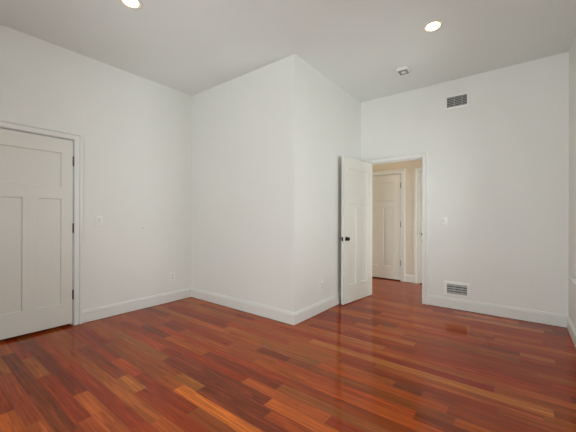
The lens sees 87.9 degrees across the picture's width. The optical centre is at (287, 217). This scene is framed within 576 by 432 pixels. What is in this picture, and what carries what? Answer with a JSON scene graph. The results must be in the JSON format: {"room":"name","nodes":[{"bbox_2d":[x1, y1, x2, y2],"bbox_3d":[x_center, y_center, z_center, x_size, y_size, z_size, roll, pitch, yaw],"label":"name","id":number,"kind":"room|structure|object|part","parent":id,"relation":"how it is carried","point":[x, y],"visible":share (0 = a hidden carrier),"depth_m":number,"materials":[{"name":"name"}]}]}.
{"room":"empty bedroom","nodes":[
{"label":"empty bedroom","id":0,"kind":"room"},
{"bbox_2d":[0,24,191,309],"bbox_3d":[-3.187,-0.322,2.962,0.815,3.050,4.837,0,0,38],"label":"wall","id":1,"kind":"structure","parent":0,"point":[136,130],"depth_m":3.70,"materials":[{"name":"white paint"}]},
{"bbox_2d":[0,128,73,339],"bbox_3d":[-2.634,0.162,3.050,0.152,2.029,0.751,0,0,38],"label":"door","id":2,"kind":"structure","parent":1,"relation":"in","point":[37,225],"depth_m":3.07,"materials":[{"name":"white wood"}]},
{"bbox_3d":[-2.732,0.371,2.923,0.023,1.143,0.202,0,0,38],"label":"panel","id":3,"kind":"part","parent":2,"relation":"part of","materials":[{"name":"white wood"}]},
{"bbox_3d":[-2.632,-0.514,3.050,0.023,0.373,0.522,0,0,38],"label":"panel","id":4,"kind":"part","parent":2,"relation":"part of","materials":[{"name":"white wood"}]},
{"bbox_3d":[-2.537,0.371,3.176,0.023,1.143,0.202,0,0,38],"label":"panel","id":5,"kind":"part","parent":2,"relation":"part of","materials":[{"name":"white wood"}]},
{"bbox_2d":[0,118,82,324],"bbox_3d":[-2.653,0.130,3.065,0.139,2.147,0.909,0,0,38],"label":"door frame","id":6,"kind":"structure","parent":1,"relation":"attached to","point":[77,138],"depth_m":3.34,"materials":[{"name":"white wood"}]},
{"bbox_2d":[96,216,102,225],"bbox_3d":[-2.228,0.046,3.531,0.012,0.122,0.076,0,0,38],"label":"light switch","id":7,"kind":"object","parent":1,"relation":"attached to","point":[99,219],"visible":1,"depth_m":3.53,"materials":[{"name":"white plastic"}]},
{"bbox_2d":[170,272,174,280],"bbox_3d":[-1.656,0.848,4.280,0.011,0.122,0.076,0,0,38],"label":"power outlet","id":8,"kind":"object","parent":1,"relation":"attached to","point":[172,274],"visible":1,"depth_m":4.28,"materials":[{"name":"white plastic"}]},
{"bbox_2d":[192,54,300,311],"bbox_3d":[-0.659,-0.314,3.996,1.931,3.050,0.115,0,0,38],"label":"wall","id":9,"kind":"structure","parent":0,"point":[246,127],"depth_m":3.79,"materials":[{"name":"white paint"}]},
{"bbox_2d":[82,287,340,324],"bbox_3d":[-0.555,1.137,3.951,3.664,0.137,1.341,0,0,-5],"label":"baseboard","id":10,"kind":"structure","parent":9,"relation":"attached to","point":[293,318],"depth_m":3.79,"materials":[{"name":"white wood"}]},
{"bbox_2d":[0,277,575,431],"bbox_3d":[-0.383,1.252,2.822,5.388,0.080,8.040,0,0,38],"label":"floor","id":11,"kind":"structure","parent":0,"point":[385,360],"depth_m":2.34,"materials":[{"name":"brown wood"}]},
{"bbox_2d":[0,0,575,102],"bbox_3d":[-0.383,-1.889,2.810,5.388,0.100,8.010,0,0,38],"label":"ceiling","id":12,"kind":"structure","parent":0,"point":[190,47],"depth_m":3.03,"materials":[{"name":"paint"}]},
{"bbox_2d":[119,0,142,9],"bbox_3d":[-1.343,-1.841,2.558,0.184,0.025,0.184,0,0,38],"label":"recessed light","id":13,"kind":"object","parent":12,"relation":"in","point":[132,4],"visible":1,"depth_m":2.57,"materials":[{"name":"white glass"}]},
{"bbox_2d":[396,66,410,75],"bbox_3d":[1.433,-1.811,3.709,0.132,0.043,0.148,0,0,38],"label":"smoke detector","id":14,"kind":"object","parent":12,"relation":"attached to","point":[404,70],"visible":1,"depth_m":3.68,"materials":[{"name":"white plastic"}]},
{"bbox_2d":[422,20,443,32],"bbox_3d":[1.392,-1.833,2.873,0.184,0.025,0.184,0,0,38],"label":"recessed light","id":15,"kind":"object","parent":12,"relation":"in","point":[436,25],"visible":1,"depth_m":2.86,"materials":[{"name":"white glass"}]},
{"bbox_2d":[300,59,360,309],"bbox_3d":[0.608,-0.310,4.154,0.115,3.050,1.681,0,0,38],"label":"wall","id":16,"kind":"structure","parent":0,"point":[330,117],"depth_m":3.85,"materials":[{"name":"white paint"}]},
{"bbox_2d":[320,281,323,290],"bbox_3d":[0.436,0.878,3.833,0.011,0.122,0.076,0,0,38],"label":"power outlet","id":17,"kind":"object","parent":16,"relation":"attached to","point":[321,282],"visible":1,"depth_m":3.82,"materials":[{"name":"white plastic"}]},
{"bbox_2d":[372,159,421,274],"bbox_3d":[2.005,-0.306,5.918,5.158,3.050,0.165,0,0,38],"label":"wall","id":18,"kind":"structure","parent":0,"point":[409,166],"depth_m":5.61,"materials":[{"name":"beige paint"}]},
{"bbox_2d":[372,174,400,279],"bbox_3d":[1.849,0.185,5.960,0.802,2.026,0.152,0,0,38],"label":"door","id":19,"kind":"structure","parent":18,"relation":"in","point":[386,189],"depth_m":5.88,"materials":[{"name":"white wood"}]},
{"bbox_3d":[1.719,0.385,6.060,0.208,1.143,0.023,0,0,38],"label":"panel","id":20,"kind":"part","parent":19,"relation":"part of","materials":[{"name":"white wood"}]},
{"bbox_3d":[1.850,-0.500,5.961,0.533,0.373,0.023,0,0,38],"label":"panel","id":21,"kind":"part","parent":19,"relation":"part of","materials":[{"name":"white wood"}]},
{"bbox_3d":[1.977,0.385,5.861,0.208,1.143,0.023,0,0,38],"label":"panel","id":22,"kind":"part","parent":19,"relation":"part of","materials":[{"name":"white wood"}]},
{"bbox_2d":[372,169,404,281],"bbox_3d":[1.863,0.149,5.979,0.960,2.136,0.139,0,0,38],"label":"door frame","id":23,"kind":"structure","parent":18,"relation":"attached to","point":[396,171],"depth_m":5.67,"materials":[{"name":"white wood"}]},
{"bbox_2d":[405,274,413,282],"bbox_3d":[2.276,1.146,5.590,0.174,0.137,0.018,0,0,38],"label":"baseboard","id":24,"kind":"structure","parent":18,"relation":"attached to","point":[408,278],"depth_m":5.59,"materials":[{"name":"white wood"}]},
{"bbox_2d":[414,167,421,283],"bbox_3d":[2.761,0.152,5.288,0.958,2.136,0.139,0,0,38],"label":"door frame","id":25,"kind":"structure","parent":18,"relation":"attached to","point":[418,170],"depth_m":5.51,"materials":[{"name":"white wood"}]},
{"bbox_2d":[420,172,421,282],"bbox_3d":[2.747,0.188,5.269,0.800,2.026,0.152,0,0,38],"label":"door","id":26,"kind":"structure","parent":18,"relation":"in","point":[420,172],"depth_m":5.48,"materials":[{"name":"white wood"}]},
{"bbox_2d":[361,52,568,327],"bbox_3d":[1.180,-0.309,4.847,5.158,3.050,0.115,0,0,38],"label":"wall","id":27,"kind":"structure","parent":0,"point":[499,162],"depth_m":3.71,"materials":[{"name":"white paint"}]},
{"bbox_2d":[341,156,371,304],"bbox_3d":[1.022,0.185,4.393,0.134,2.038,0.789,0,0,45],"label":"door","id":28,"kind":"structure","parent":27,"relation":"in","point":[356,182],"depth_m":4.34,"materials":[{"name":"white wood"}]},
{"bbox_3d":[0.908,0.382,4.280,0.023,1.143,0.201,0,0,45],"label":"panel","id":29,"kind":"part","parent":28,"relation":"part of","materials":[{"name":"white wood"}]},
{"bbox_3d":[1.023,-0.503,4.393,0.023,0.373,0.520,0,0,45],"label":"panel","id":30,"kind":"part","parent":28,"relation":"part of","materials":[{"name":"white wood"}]},
{"bbox_3d":[1.133,0.383,4.506,0.023,1.143,0.201,0,0,45],"label":"panel","id":31,"kind":"part","parent":28,"relation":"part of","materials":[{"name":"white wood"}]},
{"bbox_2d":[364,151,428,304],"bbox_3d":[1.623,0.146,4.505,0.944,2.142,0.163,0,0,38],"label":"door frame","id":32,"kind":"structure","parent":27,"relation":"attached to","point":[424,155],"depth_m":4.20,"materials":[{"name":"white wood"}]},
{"bbox_2d":[441,217,446,225],"bbox_3d":[2.110,0.059,4.050,0.076,0.122,0.012,0,0,38],"label":"light switch","id":33,"kind":"object","parent":27,"relation":"attached to","point":[443,219],"visible":1,"depth_m":4.05,"materials":[{"name":"white plastic"}]},
{"bbox_2d":[444,281,469,298],"bbox_3d":[2.232,0.957,3.954,0.307,0.196,0.012,0,0,38],"label":"air vent","id":34,"kind":"object","parent":27,"relation":"in","point":[456,289],"visible":1,"depth_m":3.95,"materials":[{"name":"white metal"}]},
{"bbox_2d":[445,92,468,109],"bbox_3d":[2.234,-1.538,3.958,0.283,0.180,0.012,0,0,38],"label":"air vent","id":35,"kind":"object","parent":27,"relation":"in","point":[458,100],"visible":1,"depth_m":3.96,"materials":[{"name":"white metal"}]},
{"bbox_2d":[568,31,575,328],"bbox_3d":[1.156,-0.309,0.681,0.115,3.050,6.518,0,0,38],"label":"wall","id":36,"kind":"structure","parent":0,"point":[572,53],"depth_m":3.10,"materials":[{"name":"white paint"}]},
{"bbox_2d":[428,294,575,347],"bbox_3d":[-0.590,1.137,2.093,4.368,0.137,6.403,0,0,38],"label":"baseboard","id":37,"kind":"structure","parent":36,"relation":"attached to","point":[555,319],"depth_m":3.61,"materials":[{"name":"white wood"}]},
{"bbox_2d":[569,91,575,288],"bbox_3d":[2.391,-0.258,2.331,0.170,1.855,1.240,0,0,38],"label":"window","id":38,"kind":"structure","parent":36,"relation":"in","point":[572,279],"depth_m":2.80,"materials":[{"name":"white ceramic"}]},
{"bbox_3d":[2.363,0.583,2.351,0.105,0.026,1.240,0,0,38],"label":"sill","id":39,"kind":"part","parent":38,"relation":"part of","materials":[{"name":"white wood"}]},
{"bbox_3d":[2.360,-0.308,2.355,0.018,1.755,1.220,0,0,38],"label":"casing","id":40,"kind":"part","parent":38,"relation":"part of","materials":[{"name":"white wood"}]}
]}

